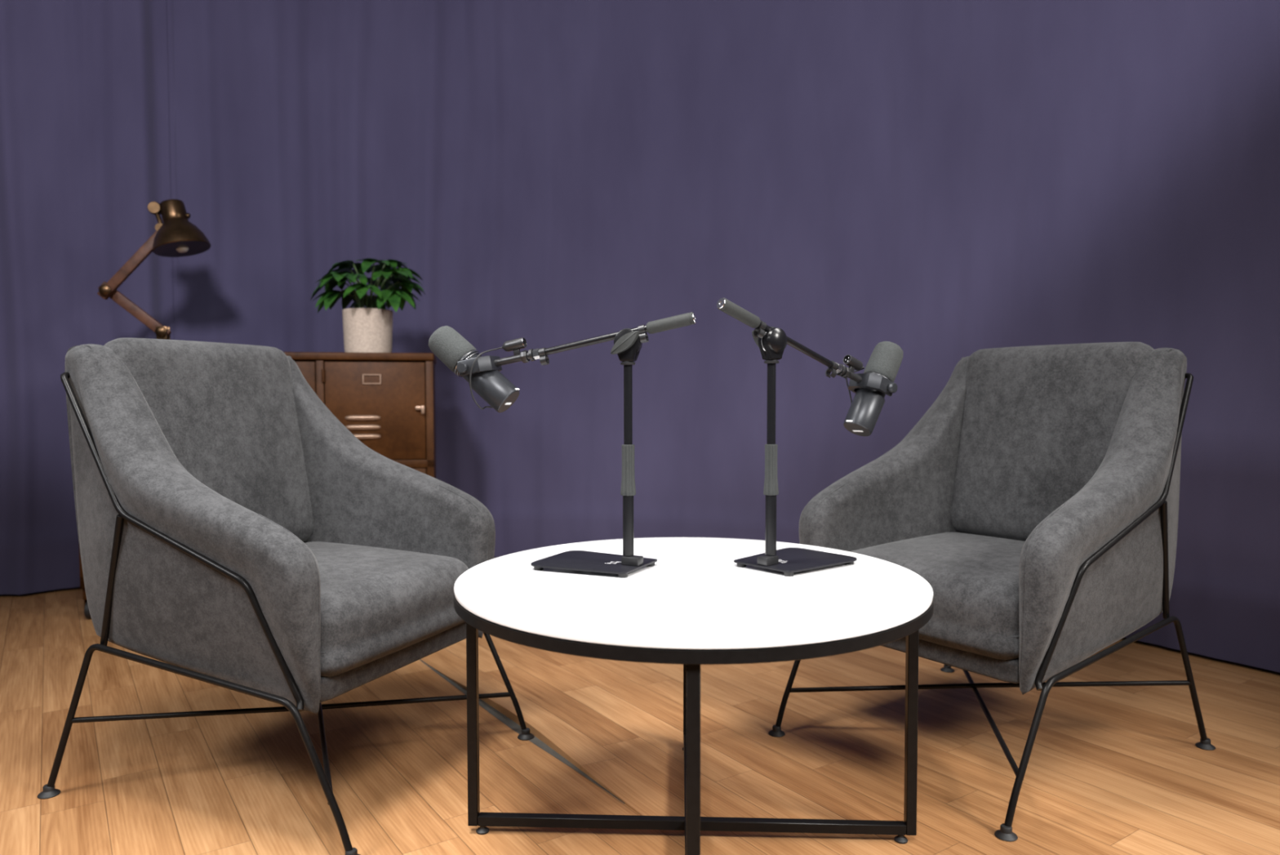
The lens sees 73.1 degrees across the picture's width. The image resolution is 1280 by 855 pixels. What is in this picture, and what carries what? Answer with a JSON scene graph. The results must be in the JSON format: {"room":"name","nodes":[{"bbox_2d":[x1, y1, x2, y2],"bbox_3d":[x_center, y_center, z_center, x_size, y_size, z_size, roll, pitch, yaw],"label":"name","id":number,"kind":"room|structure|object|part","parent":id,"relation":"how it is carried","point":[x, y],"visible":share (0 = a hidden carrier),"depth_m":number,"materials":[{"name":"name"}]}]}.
{"room":"studio","nodes":[
{"label":"studio","id":0,"kind":"room"},
{"bbox_2d":[0,556,1279,854],"bbox_3d":[-0.594,0.725,1.076,7.400,0.020,6.800,-2,3,-34],"label":"floor","id":1,"kind":"structure","parent":0,"point":[1113,770],"depth_m":1.83,"materials":[{"name":"brown wood"}]},
{"bbox_2d":[0,0,173,594],"bbox_3d":[-2.868,-0.811,2.915,2.280,2.928,0.080,-2,3,-34],"label":"curtain","id":2,"kind":"object","parent":1,"relation":"on","point":[85,140],"visible":0.64,"depth_m":3.36,"materials":[{"name":"purple fabric"}]},
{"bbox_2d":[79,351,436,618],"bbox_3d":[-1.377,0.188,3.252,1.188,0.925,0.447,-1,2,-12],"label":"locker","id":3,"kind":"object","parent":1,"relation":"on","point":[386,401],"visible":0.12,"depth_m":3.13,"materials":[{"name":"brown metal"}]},
{"bbox_2d":[97,199,210,339],"bbox_3d":[-1.760,-0.548,3.131,0.380,0.556,0.203,-1,2,-12],"label":"desk lamp","id":4,"kind":"object","parent":3,"relation":"on","point":[177,237],"visible":0.91,"depth_m":3.11,"materials":[{"name":"brown metal"}]},
{"bbox_3d":[-1.830,-0.585,3.108,0.224,0.252,0.022,-1,2,-12],"label":"arm","id":5,"kind":"part","parent":4,"relation":"part of","materials":[{"name":"brown wood"}]},
{"bbox_3d":[-1.836,-0.425,3.140,0.234,0.204,0.024,-1,2,-12],"label":"arm","id":6,"kind":"part","parent":4,"relation":"part of","materials":[{"name":"brown wood"}]},
{"bbox_3d":[-1.665,-0.726,3.138,0.188,0.200,0.191,-1,2,-12],"label":"lamp shade","id":7,"kind":"part","parent":4,"relation":"part of","materials":[{"name":"brown metal"}]},
{"bbox_3d":[-1.671,-0.693,3.140,0.057,0.112,0.054,-1,2,-12],"label":"bulb","id":8,"kind":"part","parent":4,"relation":"part of","materials":[{"name":"white glass"}]},
{"bbox_3d":[-1.336,-0.056,3.050,0.362,0.354,0.012,-1,2,-12],"label":"door","id":9,"kind":"part","parent":3,"relation":"part of","materials":[{"name":"brown metal"}]},
{"bbox_3d":[-1.379,-0.261,3.243,1.188,0.028,0.430,-1,2,-12],"label":"panel","id":10,"kind":"part","parent":3,"relation":"part of","materials":[{"name":"brown metal"}]},
{"bbox_2d":[310,257,426,352],"bbox_3d":[-1.036,-0.460,3.309,0.419,0.364,0.430,-1,2,-23],"label":"potted plant","id":11,"kind":"object","parent":3,"relation":"on","point":[369,329],"visible":0.98,"depth_m":3.24,"materials":[{"name":"green plant"}]},
{"bbox_3d":[-1.040,-0.363,3.301,0.186,0.170,0.186,-1,2,-23],"label":"pot","id":12,"kind":"part","parent":11,"relation":"part of","materials":[{"name":"white ceramic"}]},
{"bbox_3d":[-0.957,-0.060,3.130,0.348,0.354,0.012,-1,2,-12],"label":"door","id":13,"kind":"part","parent":3,"relation":"part of","materials":[{"name":"brown metal"}]},
{"bbox_3d":[-0.957,0.324,3.145,0.348,0.346,0.012,-1,2,-12],"label":"door","id":14,"kind":"part","parent":3,"relation":"part of","materials":[{"name":"brown metal"}]},
{"bbox_2d":[36,337,534,854],"bbox_3d":[-0.696,0.260,1.814,0.749,0.892,0.684,1,2,23],"label":"armchair","id":15,"kind":"object","parent":1,"relation":"on","point":[234,534],"visible":1,"depth_m":1.66,"materials":[{"name":"grey fabric"}]},
{"bbox_3d":[-0.982,0.561,1.623,0.351,0.298,0.028,1,2,18],"label":"leg","id":16,"kind":"part","parent":15,"relation":"part of","materials":[{"name":"black metal"}]},
{"bbox_3d":[-0.980,0.113,1.930,0.132,0.567,0.510,1,2,23],"label":"backrest","id":17,"kind":"part","parent":15,"relation":"part of","materials":[{"name":"grey fabric"}]},
{"bbox_3d":[-0.857,0.190,1.563,0.599,0.587,0.064,1,2,23],"label":"rail","id":18,"kind":"part","parent":15,"relation":"part of","materials":[{"name":"black metal"}]},
{"bbox_3d":[-0.844,0.166,1.588,0.648,0.652,0.126,1,2,23],"label":"armrest","id":19,"kind":"part","parent":15,"relation":"part of","materials":[{"name":"grey fabric"}]},
{"bbox_2d":[103,337,313,542],"bbox_3d":[-0.936,0.050,1.909,0.171,0.480,0.480,1,2,23],"label":"cushion","id":20,"kind":"object","parent":15,"relation":"on","point":[238,418],"depth_m":1.89,"materials":[{"name":"grey fabric"}]},
{"bbox_3d":[-0.647,0.576,1.493,0.370,0.276,0.014,1,2,21],"label":"leg","id":21,"kind":"part","parent":15,"relation":"part of","materials":[{"name":"black metal"}]},
{"bbox_2d":[304,541,468,676],"bbox_3d":[-0.667,0.358,1.806,0.505,0.166,0.485,1,2,23],"label":"seat cushion","id":22,"kind":"object","parent":15,"relation":"on","point":[383,604],"depth_m":1.70,"materials":[{"name":"grey fabric"}]},
{"bbox_3d":[-0.636,0.146,2.071,0.648,0.652,0.126,1,2,23],"label":"armrest","id":23,"kind":"part","parent":15,"relation":"part of","materials":[{"name":"grey fabric"}]},
{"bbox_3d":[-0.710,0.417,1.827,0.540,0.110,0.480,1,2,23],"label":"seat","id":24,"kind":"part","parent":15,"relation":"part of","materials":[{"name":"grey fabric"}]},
{"bbox_3d":[-0.420,0.555,2.021,0.370,0.276,0.014,1,2,25],"label":"leg","id":25,"kind":"part","parent":15,"relation":"part of","materials":[{"name":"black metal"}]},
{"bbox_2d":[419,658,624,803],"bbox_3d":[-0.341,0.694,2.085,0.627,0.001,0.907,0,2,0],"label":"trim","id":26,"kind":"structure","parent":1,"relation":"on","point":[513,725],"depth_m":2.01,"materials":[{"name":"grey metal"}]},
{"bbox_2d":[453,537,933,854],"bbox_3d":[0.086,0.486,1.504,0.800,0.461,0.800,0,2,3],"label":"coffee table","id":27,"kind":"object","parent":1,"relation":"on","point":[695,607],"visible":0.91,"depth_m":1.35,"materials":[{"name":"white stone"}]},
{"bbox_3d":[-0.295,0.494,1.522,0.018,0.417,0.018,0,2,3],"label":"leg","id":28,"kind":"part","parent":27,"relation":"part of","materials":[{"name":"black metal"}]},
{"bbox_2d":[530,311,696,577],"bbox_3d":[-0.046,0.026,1.542,0.296,0.455,0.159,1,3,26],"label":"microphone stand","id":29,"kind":"object","parent":27,"relation":"on","point":[628,342],"visible":1,"depth_m":1.52,"materials":[{"name":"black metal"}]},
{"bbox_2d":[428,325,535,412],"bbox_3d":[-0.292,-0.108,1.597,0.208,0.162,0.099,1,2,15],"label":"microphone","id":30,"kind":"object","parent":29,"relation":"attached to","point":[483,375],"visible":1,"depth_m":1.57,"materials":[{"name":"grey metal"}]},
{"bbox_3d":[-0.320,-0.108,1.563,0.020,0.020,0.019,1,2,15],"label":"knob","id":31,"kind":"part","parent":30,"relation":"part of","materials":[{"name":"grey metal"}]},
{"bbox_3d":[-0.082,0.244,1.568,0.193,0.004,0.159,1,3,26],"label":"plate","id":32,"kind":"part","parent":29,"relation":"part of","materials":[{"name":"black metal"}]},
{"bbox_3d":[0.053,-0.182,1.501,0.086,0.037,0.022,1,2,15],"label":"handle","id":33,"kind":"part","parent":29,"relation":"part of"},
{"bbox_3d":[0.104,0.479,1.886,0.018,0.417,0.018,0,2,3],"label":"leg","id":34,"kind":"part","parent":27,"relation":"part of","materials":[{"name":"black metal"}]},
{"bbox_3d":[0.069,0.509,1.124,0.018,0.417,0.018,0,2,3],"label":"leg","id":35,"kind":"part","parent":27,"relation":"part of","materials":[{"name":"black metal"}]},
{"bbox_2d":[716,297,857,576],"bbox_3d":[0.254,0.015,1.552,0.301,0.476,0.159,-2,3,-42],"label":"microphone stand","id":36,"kind":"object","parent":27,"relation":"on","point":[771,341],"visible":1,"depth_m":1.53,"materials":[{"name":"black metal"}]},
{"bbox_3d":[0.170,-0.196,1.479,0.089,0.048,0.022,-2,3,-36],"label":"handle","id":37,"kind":"part","parent":36,"relation":"part of","materials":[{"name":"grey metal"}]},
{"bbox_3d":[0.284,0.243,1.588,0.193,0.004,0.159,-2,3,-42],"label":"plate","id":38,"kind":"part","parent":36,"relation":"part of","materials":[{"name":"black metal"}]},
{"bbox_2d":[836,341,903,436],"bbox_3d":[0.446,-0.076,1.684,0.175,0.187,0.099,-2,3,-36],"label":"microphone","id":39,"kind":"object","parent":36,"relation":"attached to","point":[870,387],"visible":0.99,"depth_m":1.66,"materials":[{"name":"grey metal"}]},
{"bbox_3d":[0.483,-0.076,1.661,0.020,0.020,0.019,-2,3,-36],"label":"knob","id":40,"kind":"part","parent":39,"relation":"part of","materials":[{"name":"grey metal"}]},
{"bbox_3d":[0.468,0.494,1.488,0.018,0.417,0.018,0,2,3],"label":"leg","id":41,"kind":"part","parent":27,"relation":"part of","materials":[{"name":"black metal"}]},
{"bbox_2d":[166,0,1279,672],"bbox_3d":[0.529,-0.819,2.971,5.016,2.928,1.277,1,3,27],"label":"curtain","id":42,"kind":"object","parent":1,"relation":"on","point":[944,182],"visible":0.67,"depth_m":3.65,"materials":[{"name":"purple fabric"}]},
{"bbox_2d":[768,341,1215,841],"bbox_3d":[0.763,0.253,1.929,0.749,0.892,0.684,-2,3,-36],"label":"armchair","id":43,"kind":"object","parent":1,"relation":"on","point":[1036,497],"visible":0.84,"depth_m":1.88,"materials":[{"name":"grey fabric"}]},
{"bbox_3d":[0.453,0.552,2.071,0.370,0.276,0.014,-2,3,-38],"label":"leg","id":44,"kind":"part","parent":43,"relation":"part of","materials":[{"name":"black metal"}]},
{"bbox_3d":[0.648,0.141,2.167,0.648,0.652,0.126,-2,3,-36],"label":"armrest","id":45,"kind":"part","parent":43,"relation":"part of","materials":[{"name":"grey fabric"}]},
{"bbox_2d":[849,532,1025,660],"bbox_3d":[0.738,0.352,1.915,0.505,0.166,0.485,-2,3,-36],"label":"seat cushion","id":46,"kind":"object","parent":43,"relation":"on","point":[975,579],"depth_m":1.71,"materials":[{"name":"grey fabric"}]},
{"bbox_3d":[0.776,0.410,1.944,0.540,0.110,0.480,-2,3,-36],"label":"seat","id":47,"kind":"part","parent":43,"relation":"part of","materials":[{"name":"grey fabric"}]},
{"bbox_2d":[951,341,1154,541],"bbox_3d":[0.975,0.041,2.074,0.171,0.480,0.480,-2,3,-36],"label":"cushion","id":48,"kind":"object","parent":43,"relation":"on","point":[1032,425],"depth_m":2.04,"materials":[{"name":"grey fabric"}]},
{"bbox_3d":[0.789,0.570,1.606,0.370,0.276,0.014,-2,3,-34],"label":"leg","id":49,"kind":"part","parent":43,"relation":"part of","materials":[{"name":"black metal"}]},
{"bbox_3d":[1.013,0.103,2.104,0.132,0.567,0.510,-2,3,-36],"label":"backrest","id":50,"kind":"part","parent":43,"relation":"part of","materials":[{"name":"grey fabric"}]},
{"bbox_3d":[0.957,0.157,1.740,0.648,0.652,0.126,-2,3,-36],"label":"armrest","id":51,"kind":"part","parent":43,"relation":"part of","materials":[{"name":"grey fabric"}]},
{"bbox_3d":[0.975,0.181,1.719,0.599,0.587,0.064,-2,3,-36],"label":"rail","id":52,"kind":"part","parent":43,"relation":"part of","materials":[{"name":"black metal"}]},
{"bbox_3d":[1.088,0.550,1.805,0.351,0.298,0.028,-1,3,-31],"label":"leg","id":53,"kind":"part","parent":43,"relation":"part of","materials":[{"name":"black metal"}]}
]}

